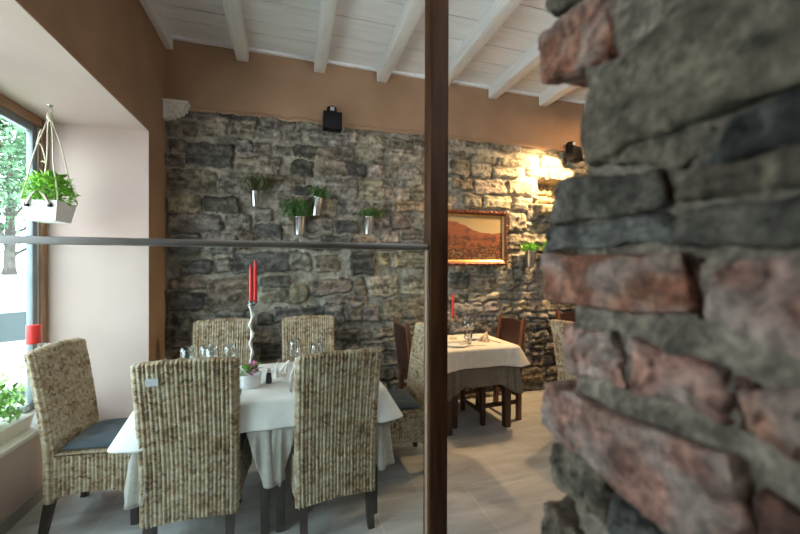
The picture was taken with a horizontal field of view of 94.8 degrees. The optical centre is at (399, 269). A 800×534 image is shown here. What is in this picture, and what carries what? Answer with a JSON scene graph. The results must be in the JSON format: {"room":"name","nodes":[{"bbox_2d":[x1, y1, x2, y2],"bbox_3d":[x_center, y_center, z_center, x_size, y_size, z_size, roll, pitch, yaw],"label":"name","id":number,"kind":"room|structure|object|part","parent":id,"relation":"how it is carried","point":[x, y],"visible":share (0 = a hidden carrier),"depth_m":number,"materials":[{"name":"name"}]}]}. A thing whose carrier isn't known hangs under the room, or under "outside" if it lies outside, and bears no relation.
{"room":"restaurant","nodes":[
{"label":"restaurant","id":0,"kind":"room"},
{"bbox_2d":[0,114,8,147],"bbox_3d":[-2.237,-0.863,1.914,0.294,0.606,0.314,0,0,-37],"label":"tree","id":1,"kind":"object","parent":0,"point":[1,122],"visible":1,"depth_m":1.99,"materials":[{"name":"plant"}]},
{"bbox_2d":[0,0,166,521],"bbox_3d":[-1.586,-0.347,0.272,0.737,3.615,6.630,0,0,-17],"label":"wall","id":2,"kind":"structure","parent":0,"point":[100,64],"depth_m":2.78,"materials":[{"name":"beige paint"}]},
{"bbox_2d":[0,409,39,458],"bbox_3d":[-2.078,1.015,1.216,0.275,0.030,3.220,0,0,-17],"label":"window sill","id":3,"kind":"structure","parent":2,"relation":"attached to","point":[20,439],"depth_m":2.18,"materials":[{"name":"white stone"}]},
{"bbox_2d":[0,378,34,444],"bbox_3d":[-2.188,0.830,1.519,0.289,0.341,1.702,0,0,-17],"label":"trough","id":4,"kind":"object","parent":3,"relation":"on","point":[15,424],"visible":1,"depth_m":2.21,"materials":[{"name":"green plant"}]},
{"bbox_3d":[-2.161,0.958,1.520,0.149,0.085,1.688,0,0,-17],"label":"pot","id":5,"kind":"part","parent":4,"relation":"part of","materials":[{"name":"white ceramic"}]},
{"bbox_2d":[21,342,45,423],"bbox_3d":[-2.394,0.743,2.405,0.124,0.515,0.123,0,0,-17],"label":"stand","id":6,"kind":"object","parent":3,"relation":"on","point":[42,342],"visible":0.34,"depth_m":2.37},
{"bbox_2d":[25,324,41,344],"bbox_3d":[-2.394,0.416,2.405,0.076,0.136,0.076,0,0,-17],"label":"pillar candle","id":7,"kind":"object","parent":6,"relation":"on","point":[33,333],"visible":1,"depth_m":2.38,"materials":[{"name":"red wax"}]},
{"bbox_2d":[0,486,43,533],"bbox_3d":[-1.955,1.423,1.253,0.012,0.075,3.220,0,0,-17],"label":"baseboard","id":8,"kind":"structure","parent":2,"relation":"attached to","point":[35,498],"depth_m":2.16,"materials":[{"name":"wood"}]},
{"bbox_2d":[0,94,46,417],"bbox_3d":[-2.187,-0.048,1.181,0.065,2.096,3.216,0,0,-17],"label":"window","id":9,"kind":"structure","parent":2,"relation":"in","point":[36,254],"depth_m":2.62,"materials":[{"name":"brown wood"}]},
{"bbox_2d":[18,104,80,223],"bbox_3d":[-2.331,-0.709,2.453,0.308,0.783,0.328,0,0,-13],"label":"hanging planter","id":10,"kind":"object","parent":2,"relation":"hanging from","point":[44,210],"visible":1,"depth_m":2.40,"materials":[{"name":"white ceramic"}]},
{"bbox_3d":[-2.373,-0.744,2.394,0.110,0.595,0.108,0,0,-13],"label":"cord","id":11,"kind":"part","parent":10,"relation":"part of","materials":[{"name":"beige fabric"}]},
{"bbox_3d":[-2.312,-0.462,2.349,0.138,0.096,0.016,0,0,-13],"label":"handle","id":12,"kind":"part","parent":10,"relation":"part of","materials":[{"name":"beige fabric"}]},
{"bbox_3d":[-2.358,-0.809,2.418,0.058,0.228,0.008,0,0,-13],"label":"cord","id":13,"kind":"part","parent":10,"relation":"part of","materials":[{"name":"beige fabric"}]},
{"bbox_3d":[-2.396,-0.744,2.492,0.147,0.595,0.014,0,0,32],"label":"cord","id":14,"kind":"part","parent":10,"relation":"part of","materials":[{"name":"beige fabric"}]},
{"bbox_3d":[-2.336,-0.382,2.454,0.200,0.130,0.200,0,0,-13],"label":"pot","id":15,"kind":"part","parent":10,"relation":"part of","materials":[{"name":"white ceramic"}]},
{"bbox_3d":[-2.276,-0.744,2.416,0.153,0.595,0.014,0,0,32],"label":"cord","id":16,"kind":"part","parent":10,"relation":"part of","materials":[{"name":"beige fabric"}]},
{"bbox_3d":[-2.298,-0.744,2.514,0.013,0.595,0.155,0,0,32],"label":"cord","id":17,"kind":"part","parent":10,"relation":"part of","materials":[{"name":"beige fabric"}]},
{"bbox_2d":[251,190,258,206],"bbox_3d":[-1.356,-0.661,3.441,0.078,0.147,0.078,0,0,-17],"label":"pot","id":18,"kind":"object","parent":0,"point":[254,193],"depth_m":3.41,"materials":[{"name":"metal"}]},
{"bbox_2d":[5,390,567,533],"bbox_3d":[1.544,1.520,1.103,7.210,0.120,6.830,0,0,-17],"label":"floor","id":19,"kind":"structure","parent":0,"point":[499,478],"depth_m":2.35,"materials":[{"name":"grey tile"}]},
{"bbox_2d":[23,337,138,533],"bbox_3d":[-1.796,0.945,2.236,0.576,1.030,0.506,0,0,-13],"label":"wicker chair","id":20,"kind":"object","parent":19,"relation":"on","point":[60,377],"visible":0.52,"depth_m":2.04,"materials":[{"name":"beige wicker"}]},
{"bbox_3d":[-1.926,1.329,2.018,0.090,0.262,0.046,0,0,-13],"label":"leg","id":21,"kind":"part","parent":20,"relation":"part of","materials":[{"name":"brown wood"}]},
{"bbox_3d":[-1.997,0.851,2.192,0.164,0.841,0.481,0,0,-13],"label":"backrest","id":22,"kind":"part","parent":20,"relation":"part of","materials":[{"name":"wicker"}]},
{"bbox_3d":[-1.732,1.012,2.251,0.415,0.015,0.476,0,0,-13],"label":"seat","id":23,"kind":"part","parent":20,"relation":"part of","materials":[{"name":"wicker"}]},
{"bbox_3d":[-2.007,1.329,2.379,0.090,0.262,0.046,0,0,-13],"label":"leg","id":24,"kind":"part","parent":20,"relation":"part of","materials":[{"name":"black wood"}]},
{"bbox_2d":[61,417,128,450],"bbox_3d":[-1.727,0.986,2.252,0.390,0.043,0.390,0,0,-13],"label":"seat cushion","id":25,"kind":"object","parent":20,"relation":"on","point":[103,433],"visible":0.56,"depth_m":2.14,"materials":[{"name":"grey fabric"}]},
{"bbox_3d":[-1.523,1.329,2.119,0.046,0.262,0.046,0,0,-13],"label":"leg","id":26,"kind":"part","parent":20,"relation":"part of","materials":[{"name":"black wood"}]},
{"bbox_2d":[130,356,251,533],"bbox_3d":[-1.111,0.945,2.031,0.506,1.030,0.576,0,0,-17],"label":"wicker chair","id":27,"kind":"object","parent":19,"relation":"on","point":[195,460],"visible":0.98,"depth_m":1.82,"materials":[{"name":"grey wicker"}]},
{"bbox_3d":[-1.239,1.329,1.811,0.046,0.262,0.090,0,0,-17],"label":"leg","id":28,"kind":"part","parent":27,"relation":"part of","materials":[{"name":"brown wood"}]},
{"bbox_3d":[-0.884,1.329,1.917,0.046,0.262,0.090,0,0,-17],"label":"leg","id":29,"kind":"part","parent":27,"relation":"part of","materials":[{"name":"brown wood"}]},
{"bbox_3d":[-1.130,1.012,2.094,0.476,0.015,0.415,0,0,-17],"label":"seat","id":30,"kind":"part","parent":27,"relation":"part of","materials":[{"name":"wicker"}]},
{"bbox_2d":[154,477,269,533],"bbox_3d":[-1.107,1.083,2.284,0.627,0.754,0.750,0,0,-17],"label":"dining table","id":31,"kind":"object","parent":19,"relation":"on","point":[264,493],"visible":0.07,"depth_m":2.02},
{"bbox_2d":[124,430,285,509],"bbox_3d":[-1.111,0.933,2.284,0.782,0.464,0.870,0,0,-17],"label":"undercloth","id":32,"kind":"object","parent":31,"relation":"on","point":[260,441],"visible":0.12,"depth_m":1.96,"materials":[{"name":"grey fabric"}]},
{"bbox_2d":[107,362,402,452],"bbox_3d":[-0.813,0.790,2.371,1.513,0.185,0.896,0,0,-17],"label":"tablecloth","id":33,"kind":"object","parent":31,"relation":"on","point":[270,406],"visible":0.18,"depth_m":2.00,"materials":[{"name":"white fabric"}]},
{"bbox_2d":[240,301,261,388],"bbox_3d":[-0.881,0.441,2.179,0.152,0.512,0.136,0,0,-17],"label":"candle holder","id":34,"kind":"object","parent":33,"relation":"on","point":[250,378],"visible":1,"depth_m":2.17,"materials":[{"name":"white ceramic"}]},
{"bbox_2d":[249,265,252,300],"bbox_3d":[-0.884,0.073,2.183,0.022,0.227,0.021,0,0,-17],"label":"taper candle","id":35,"kind":"object","parent":34,"relation":"on","point":[250,268],"visible":1,"depth_m":2.17,"materials":[{"name":"red wax"}]},
{"bbox_3d":[-0.882,0.411,2.184,0.034,0.446,0.033,0,0,-17],"label":"stem","id":36,"kind":"part","parent":34,"relation":"part of","materials":[{"name":"white metal"}]},
{"bbox_2d":[247,301,258,306],"bbox_3d":[-0.875,0.208,2.186,0.066,0.046,0.050,0,0,-17],"label":"candle cup","id":37,"kind":"object","parent":34,"relation":"on","point":[251,303],"depth_m":2.17,"materials":[{"name":"metal"}]},
{"bbox_2d":[253,258,256,301],"bbox_3d":[-0.861,0.062,2.190,0.022,0.257,0.021,0,0,-17],"label":"taper candle","id":38,"kind":"object","parent":34,"relation":"on","point":[255,263],"visible":1,"depth_m":2.18,"materials":[{"name":"red wax"}]},
{"bbox_2d":[240,370,261,388],"bbox_3d":[-0.884,0.656,2.183,0.126,0.082,0.126,0,0,-17],"label":"pot","id":39,"kind":"object","parent":33,"relation":"on","point":[250,379],"depth_m":2.15,"materials":[{"name":"white ceramic"}]},
{"bbox_2d":[266,368,271,383],"bbox_3d":[-0.807,0.652,2.264,0.038,0.090,0.038,0,0,-17],"label":"pepper shaker","id":40,"kind":"object","parent":33,"relation":"on","point":[268,374],"visible":1,"depth_m":2.25,"materials":[{"name":"black glass"}]},
{"bbox_2d":[265,363,280,377],"bbox_3d":[-0.824,0.650,2.396,0.100,0.095,0.101,0,0,-17],"label":"napkin","id":41,"kind":"object","parent":33,"relation":"on","point":[275,372],"visible":0.81,"depth_m":2.38,"materials":[{"name":"fabric"}]},
{"bbox_2d":[280,360,292,372],"bbox_3d":[-0.792,0.661,2.540,0.105,0.075,0.108,0,0,44],"label":"napkin","id":42,"kind":"object","parent":33,"relation":"on","point":[287,366],"visible":0.93,"depth_m":2.52,"materials":[{"name":"fabric"}]},
{"bbox_2d":[284,364,294,381],"bbox_3d":[-0.677,0.634,2.332,0.115,0.128,0.112,0,0,-6],"label":"napkin","id":43,"kind":"object","parent":33,"relation":"on","point":[290,375],"visible":0.48,"depth_m":2.31,"materials":[{"name":"fabric"}]},
{"bbox_2d":[288,338,300,356],"bbox_3d":[-0.716,0.585,2.500,0.081,0.224,0.080,0,0,-17],"label":"wine glass","id":44,"kind":"object","parent":33,"relation":"on","point":[298,338],"visible":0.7,"depth_m":2.50,"materials":[{"name":"clear glass"}]},
{"bbox_3d":[-0.749,1.101,2.041,0.052,0.719,0.052,0,0,-17],"label":"leg","id":45,"kind":"part","parent":31,"relation":"part of","materials":[{"name":"black wood"}]},
{"bbox_2d":[0,235,428,533],"bbox_3d":[-0.855,0.682,1.124,2.006,1.556,0.028,0,0,-17],"label":"metal frame","id":46,"kind":"structure","parent":19,"relation":"on","point":[4,239],"depth_m":1.24,"materials":[{"name":"metal"}]},
{"bbox_3d":[-0.856,-0.085,1.124,2.003,0.023,0.028,0,0,-17],"label":"rail","id":47,"kind":"part","parent":46,"relation":"part of","materials":[{"name":"metal"}]},
{"bbox_2d":[192,318,252,365],"bbox_3d":[-1.483,0.945,3.007,0.506,1.030,0.576,0,0,-17],"label":"wicker chair","id":48,"kind":"object","parent":19,"relation":"on","point":[219,332],"visible":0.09,"depth_m":3.20,"materials":[{"name":"beige wicker"}]},
{"bbox_2d":[282,315,333,362],"bbox_3d":[-0.793,0.945,3.229,0.506,1.030,0.576,0,0,-17],"label":"wicker chair","id":49,"kind":"object","parent":19,"relation":"on","point":[316,329],"visible":0.19,"depth_m":3.41,"materials":[{"name":"beige wicker"}]},
{"bbox_2d":[276,462,377,532],"bbox_3d":[-0.512,1.083,2.462,0.611,0.754,0.750,0,0,-17],"label":"dining table","id":50,"kind":"object","parent":19,"relation":"on","point":[280,491],"visible":0.18,"depth_m":2.05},
{"bbox_3d":[-0.670,1.101,2.064,0.052,0.719,0.052,0,0,-17],"label":"leg","id":51,"kind":"part","parent":50,"relation":"part of","materials":[{"name":"black wood"}]},
{"bbox_2d":[271,422,394,486],"bbox_3d":[-0.503,0.933,2.465,0.768,0.464,0.875,0,0,-17],"label":"undercloth","id":52,"kind":"object","parent":50,"relation":"on","point":[282,439],"visible":0.06,"depth_m":2.02,"materials":[{"name":"grey fabric"}]},
{"bbox_3d":[-0.162,1.101,2.217,0.052,0.719,0.052,0,0,-17],"label":"leg","id":53,"kind":"part","parent":50,"relation":"part of","materials":[{"name":"black wood"}]},
{"bbox_2d":[285,348,381,533],"bbox_3d":[-0.415,0.945,2.200,0.506,1.030,0.576,0,0,-23],"label":"wicker chair","id":54,"kind":"object","parent":19,"relation":"on","point":[332,455],"visible":0.97,"depth_m":1.99,"materials":[{"name":"beige wicker"}]},
{"bbox_3d":[-0.517,1.329,1.967,0.046,0.262,0.090,0,0,-23],"label":"leg","id":55,"kind":"part","parent":54,"relation":"part of","materials":[{"name":"brown wood"}]},
{"bbox_3d":[-0.177,1.329,2.112,0.046,0.262,0.090,0,0,-23],"label":"leg","id":56,"kind":"part","parent":54,"relation":"part of","materials":[{"name":"black wood"}]},
{"bbox_2d":[388,322,423,446],"bbox_3d":[-0.016,0.945,2.813,0.576,1.030,0.506,0,0,-17],"label":"wicker chair","id":57,"kind":"object","parent":19,"relation":"on","point":[410,427],"visible":0.43,"depth_m":2.70,"materials":[{"name":"beige wicker"}]},
{"bbox_2d":[388,389,420,409],"bbox_3d":[-0.083,0.986,2.793,0.390,0.043,0.390,0,0,-17],"label":"seat cushion","id":58,"kind":"object","parent":57,"relation":"on","point":[402,398],"visible":0.44,"depth_m":2.74,"materials":[{"name":"grey fabric"}]},
{"bbox_3d":[-0.079,1.012,2.795,0.415,0.015,0.476,0,0,-17],"label":"seat","id":59,"kind":"part","parent":57,"relation":"part of","materials":[{"name":"wicker"}]},
{"bbox_3d":[0.181,0.851,2.872,0.164,0.841,0.481,0,0,-17],"label":"backrest","id":60,"kind":"part","parent":57,"relation":"part of","materials":[{"name":"wicker"}]},
{"bbox_2d":[393,317,457,428],"bbox_3d":[0.226,0.965,3.512,0.516,0.990,0.438,0,0,-17],"label":"leather chair","id":61,"kind":"object","parent":19,"relation":"on","point":[403,342],"visible":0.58,"depth_m":3.38,"materials":[{"name":"brown leather"}]},
{"bbox_3d":[-0.016,0.965,3.643,0.101,0.990,0.046,0,0,-17],"label":"leg","id":62,"kind":"part","parent":61,"relation":"part of","materials":[{"name":"brown wood"}]},
{"bbox_3d":[0.015,0.714,3.449,0.075,0.412,0.356,0,0,-17],"label":"backrest","id":63,"kind":"part","parent":61,"relation":"part of","materials":[{"name":"red leather"}]},
{"bbox_3d":[0.269,1.012,3.525,0.425,0.055,0.430,0,0,-17],"label":"seat","id":64,"kind":"part","parent":61,"relation":"part of","materials":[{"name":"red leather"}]},
{"bbox_3d":[0.095,0.965,3.269,0.101,0.990,0.046,0,0,-17],"label":"leg","id":65,"kind":"part","parent":61,"relation":"part of","materials":[{"name":"brown wood"}]},
{"bbox_3d":[0.505,1.240,3.392,0.048,0.440,0.048,0,0,-17],"label":"leg","id":66,"kind":"part","parent":61,"relation":"part of","materials":[{"name":"brown wood"}]},
{"bbox_2d":[423,0,448,533],"bbox_3d":[0.141,-0.323,1.435,0.086,3.565,0.070,0,0,-17],"label":"wooden post","id":67,"kind":"object","parent":19,"relation":"on","point":[436,11],"visible":1,"depth_m":1.40,"materials":[{"name":"brown wood"}]},
{"bbox_2d":[447,385,510,435],"bbox_3d":[0.634,1.083,3.587,0.730,0.754,0.650,0,0,-17],"label":"dining table","id":68,"kind":"object","parent":19,"relation":"on","point":[506,393],"visible":0.15,"depth_m":3.40,"materials":[{"name":"brown wood"}]},
{"bbox_3d":[0.425,1.101,3.258,0.070,0.719,0.070,0,0,-17],"label":"leg","id":69,"kind":"part","parent":68,"relation":"part of","materials":[{"name":"brown wood"}]},
{"bbox_3d":[0.844,1.101,3.916,0.070,0.719,0.070,0,0,-17],"label":"leg","id":70,"kind":"part","parent":68,"relation":"part of","materials":[{"name":"brown wood"}]},
{"bbox_2d":[447,366,522,401],"bbox_3d":[0.634,0.915,3.586,0.897,0.428,0.744,0,0,-17],"label":"undercloth","id":71,"kind":"object","parent":68,"relation":"on","point":[509,377],"visible":0.37,"depth_m":3.27,"materials":[{"name":"beige fabric"}]},
{"bbox_2d":[448,333,529,372],"bbox_3d":[0.636,0.787,3.586,1.007,0.180,0.787,0,0,-17],"label":"tablecloth","id":72,"kind":"object","parent":68,"relation":"on","point":[492,353],"visible":0.55,"depth_m":3.29,"materials":[{"name":"white fabric"}]},
{"bbox_2d":[448,342,468,346],"bbox_3d":[0.520,0.689,3.360,0.214,0.016,0.214,0,0,-17],"label":"plate","id":73,"kind":"object","parent":72,"relation":"on","point":[454,344],"visible":0.91,"depth_m":3.38,"materials":[{"name":"white ceramic"}]},
{"bbox_2d":[466,335,480,338],"bbox_3d":[0.753,0.689,3.732,0.214,0.016,0.214,0,0,-17],"label":"plate","id":74,"kind":"object","parent":72,"relation":"on","point":[467,336],"visible":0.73,"depth_m":3.77,"materials":[{"name":"white ceramic"}]},
{"bbox_2d":[478,332,489,342],"bbox_3d":[0.819,0.647,3.559,0.115,0.101,0.120,0,0,-17],"label":"napkin","id":75,"kind":"object","parent":72,"relation":"on","point":[484,338],"visible":1,"depth_m":3.54,"materials":[{"name":"beige fabric"}]},
{"bbox_3d":[0.535,0.584,3.709,0.084,0.226,0.084,0,0,-17],"label":"glass candlestick","id":76,"kind":"object","parent":72,"relation":"on","visible":0},
{"bbox_2d":[452,294,453,317],"bbox_3d":[0.535,0.362,3.709,0.023,0.258,0.022,0,0,-17],"label":"taper candle","id":77,"kind":"object","parent":76,"relation":"on","point":[453,294],"visible":1,"depth_m":3.70,"materials":[{"name":"red wax"}]},
{"bbox_3d":[0.990,1.101,3.427,0.070,0.719,0.070,0,0,-17],"label":"leg","id":78,"kind":"part","parent":68,"relation":"part of","materials":[{"name":"brown wood"}]},
{"bbox_2d":[460,313,525,425],"bbox_3d":[0.933,0.965,3.714,0.516,0.990,0.438,0,0,-19],"label":"leather chair","id":79,"kind":"object","parent":19,"relation":"on","point":[511,330],"visible":0.58,"depth_m":3.68,"materials":[{"name":"brown wood"}]},
{"bbox_3d":[0.650,1.240,3.824,0.048,0.440,0.048,0,0,-19],"label":"leg","id":80,"kind":"part","parent":79,"relation":"part of","materials":[{"name":"brown wood"}]},
{"bbox_3d":[0.775,1.240,3.455,0.048,0.440,0.048,0,0,-19],"label":"leg","id":81,"kind":"part","parent":79,"relation":"part of","materials":[{"name":"brown wood"}]},
{"bbox_3d":[1.055,0.965,3.961,0.101,0.990,0.046,0,0,-19],"label":"leg","id":82,"kind":"part","parent":79,"relation":"part of","materials":[{"name":"brown wood"}]},
{"bbox_3d":[1.142,0.714,3.784,0.075,0.412,0.356,0,0,-19],"label":"backrest","id":83,"kind":"part","parent":79,"relation":"part of","materials":[{"name":"red leather"}]},
{"bbox_3d":[1.180,0.965,3.591,0.101,0.990,0.046,0,0,-19],"label":"leg","id":84,"kind":"part","parent":79,"relation":"part of","materials":[{"name":"brown wood"}]},
{"bbox_2d":[550,319,578,380],"bbox_3d":[1.661,0.945,3.154,0.576,1.030,0.506,0,0,-23],"label":"wicker chair","id":85,"kind":"object","parent":19,"relation":"on","point":[557,326],"visible":0.07,"depth_m":3.20,"materials":[{"name":"beige wicker"}]},
{"bbox_2d":[555,310,575,321],"bbox_3d":[2.087,0.965,4.123,0.438,0.990,0.516,0,0,-17],"label":"leather chair","id":86,"kind":"object","parent":19,"relation":"on","point":[568,316],"visible":0.13,"depth_m":4.33,"materials":[{"name":"brown wood"}]},
{"bbox_3d":[1.844,0.965,4.254,0.046,0.990,0.101,0,0,-17],"label":"leg","id":87,"kind":"part","parent":86,"relation":"part of","materials":[{"name":"brown wood"}]},
{"bbox_3d":[2.023,0.714,4.334,0.356,0.412,0.075,0,0,-17],"label":"backrest","id":88,"kind":"part","parent":86,"relation":"part of","materials":[{"name":"red leather"}]},
{"bbox_2d":[293,216,305,235],"bbox_3d":[-0.971,-0.419,3.556,0.130,0.176,0.130,0,0,-17],"label":"pot","id":89,"kind":"object","parent":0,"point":[299,222],"depth_m":3.51,"materials":[{"name":"metal"}]},
{"bbox_2d":[311,196,323,216],"bbox_3d":[-0.815,-0.612,3.603,0.119,0.183,0.119,6,-2,-17],"label":"pot","id":90,"kind":"object","parent":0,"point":[317,201],"depth_m":3.56,"materials":[{"name":"metal"}]},
{"bbox_2d":[139,0,588,106],"bbox_3d":[1.763,-2.138,1.133,6.773,0.335,6.899,0,0,-17],"label":"ceiling","id":91,"kind":"structure","parent":0,"point":[493,44],"depth_m":3.24,"materials":[{"name":"white painted wood"}]},
{"bbox_2d":[363,216,374,234],"bbox_3d":[-0.320,-0.445,3.750,0.119,0.180,0.119,2,-1,-17],"label":"pot","id":92,"kind":"object","parent":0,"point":[368,221],"depth_m":3.71,"materials":[{"name":"metal"}]},
{"bbox_2d":[164,40,587,398],"bbox_3d":[0.804,-0.333,4.340,6.773,3.585,0.545,0,0,-17],"label":"wall","id":93,"kind":"structure","parent":0,"point":[263,114],"depth_m":3.77,"materials":[{"name":"stone"}]},
{"bbox_2d":[162,98,189,120],"bbox_3d":[-1.996,-1.416,3.290,0.198,0.169,0.093,0,0,-17],"label":"corbel","id":94,"kind":"object","parent":93,"relation":"attached to","point":[174,109],"visible":1,"depth_m":3.25,"materials":[{"name":"grey stone"}]},
{"bbox_2d":[240,171,280,206],"bbox_3d":[-1.305,-0.755,3.443,0.385,0.336,0.213,0,0,-40],"label":"bucket","id":95,"kind":"object","parent":93,"relation":"attached to","point":[258,184],"visible":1,"depth_m":3.41,"materials":[{"name":"metal"}]},
{"bbox_2d":[279,197,313,235],"bbox_3d":[-0.971,-0.522,3.530,0.412,0.381,0.240,0,0,-17],"label":"bucket","id":96,"kind":"object","parent":93,"relation":"attached to","point":[296,208],"visible":1,"depth_m":3.51,"materials":[{"name":"metal"}]},
{"bbox_2d":[305,184,330,216],"bbox_3d":[-0.786,-0.677,3.588,0.227,0.321,0.211,0,0,-29],"label":"potted plant","id":97,"kind":"object","parent":93,"relation":"attached to","point":[319,194],"visible":1,"depth_m":3.56,"materials":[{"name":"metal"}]},
{"bbox_2d":[323,106,341,132],"bbox_3d":[-0.674,-1.495,3.652,0.180,0.250,0.154,0,0,-17],"label":"wall spotlight","id":98,"kind":"object","parent":93,"relation":"attached to","point":[332,119],"visible":1,"depth_m":3.58,"materials":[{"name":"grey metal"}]},
{"bbox_2d":[358,206,386,234],"bbox_3d":[-0.279,-0.507,3.745,0.331,0.306,0.187,0,0,-11],"label":"potted plant","id":99,"kind":"object","parent":93,"relation":"attached to","point":[368,219],"visible":1,"depth_m":3.71,"materials":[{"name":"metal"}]},
{"bbox_2d":[448,209,508,265],"bbox_3d":[0.823,-0.350,4.112,0.876,0.629,0.062,0,0,-17],"label":"framed painting","id":100,"kind":"object","parent":93,"relation":"attached to","point":[475,238],"visible":0.7,"depth_m":4.12},
{"bbox_2d":[521,242,539,267],"bbox_3d":[1.526,-0.178,4.295,0.246,0.317,0.175,0,0,-25],"label":"potted plant","id":101,"kind":"object","parent":93,"relation":"attached to","point":[530,249],"visible":1,"depth_m":4.25,"materials":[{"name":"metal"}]},
{"bbox_2d":[537,241,548,253],"bbox_3d":[1.756,-0.181,4.371,0.199,0.315,0.238,0,0,38],"label":"bucket","id":102,"kind":"object","parent":93,"relation":"attached to","point":[543,246],"visible":0.16,"depth_m":4.34,"materials":[{"name":"metal"}]},
{"bbox_2d":[566,141,582,162],"bbox_3d":[2.101,-1.433,4.476,0.180,0.254,0.162,0,0,-31],"label":"speaker","id":103,"kind":"object","parent":93,"relation":"attached to","point":[574,154],"visible":0.97,"depth_m":4.42,"materials":[{"name":"grey"}]},
{"bbox_2d":[524,250,536,267],"bbox_3d":[1.519,-0.119,4.300,0.136,0.193,0.136,4,-1,-17],"label":"pot","id":104,"kind":"object","parent":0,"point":[530,255],"depth_m":4.25,"materials":[{"name":"metal"}]},
{"bbox_2d":[538,0,799,533],"bbox_3d":[0.852,-0.323,-0.871,0.567,3.565,2.944,0,0,-17],"label":"wall","id":105,"kind":"structure","parent":0,"point":[681,413],"depth_m":0.29,"materials":[{"name":"stone"},{"name":"mortar"}]},
{"label":"outside","id":106,"kind":"structure","parent":0,"visible":0},
{"bbox_2d":[0,391,25,409],"bbox_3d":[-32.570,1.960,0.702,57.990,0.001,100.000,0,0,-17],"label":"ground","id":107,"kind":"structure","parent":106,"point":[22,392],"depth_m":5.77,"materials":[{"name":"white"}]},
{"bbox_2d":[0,299,25,392],"bbox_3d":[-6.250,1.238,5.761,1.740,1.454,4.230,0,0,35],"label":"parked car","id":108,"kind":"object","parent":107,"relation":"on","point":[12,312],"visible":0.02,"depth_m":5.32,"materials":[{"name":"grey paint"}]},
{"bbox_2d":[0,364,25,411],"bbox_3d":[-3.615,1.455,2.488,1.738,1.043,3.019,0,0,-10],"label":"hedge","id":109,"kind":"object","parent":107,"relation":"on","point":[4,380],"visible":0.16,"depth_m":3.69,"materials":[{"name":"green plant"}]},
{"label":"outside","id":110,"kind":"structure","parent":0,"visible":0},
{"bbox_2d":[0,271,25,300],"bbox_3d":[-32.258,1.105,20.625,40.000,1.750,50.000,0,0,-17],"label":"bank","id":111,"kind":"object","parent":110,"point":[12,287],"visible":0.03,"depth_m":13.70,"materials":[{"name":"white"}]},
{"bbox_2d":[0,133,24,211],"bbox_3d":[-23.806,-4.754,25.166,8.496,10.057,8.477,0,0,-13],"label":"tree","id":112,"kind":"object","parent":111,"relation":"on","point":[17,133],"visible":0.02,"depth_m":23.18,"materials":[{"name":"green plant"}]},
{"bbox_2d":[0,117,25,274],"bbox_3d":[-17.120,-4.278,15.810,8.479,9.102,8.510,0,0,-9],"label":"tree","id":113,"kind":"object","parent":111,"relation":"on","point":[8,192],"visible":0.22,"depth_m":15.75,"materials":[{"name":"green plant"}]}
]}

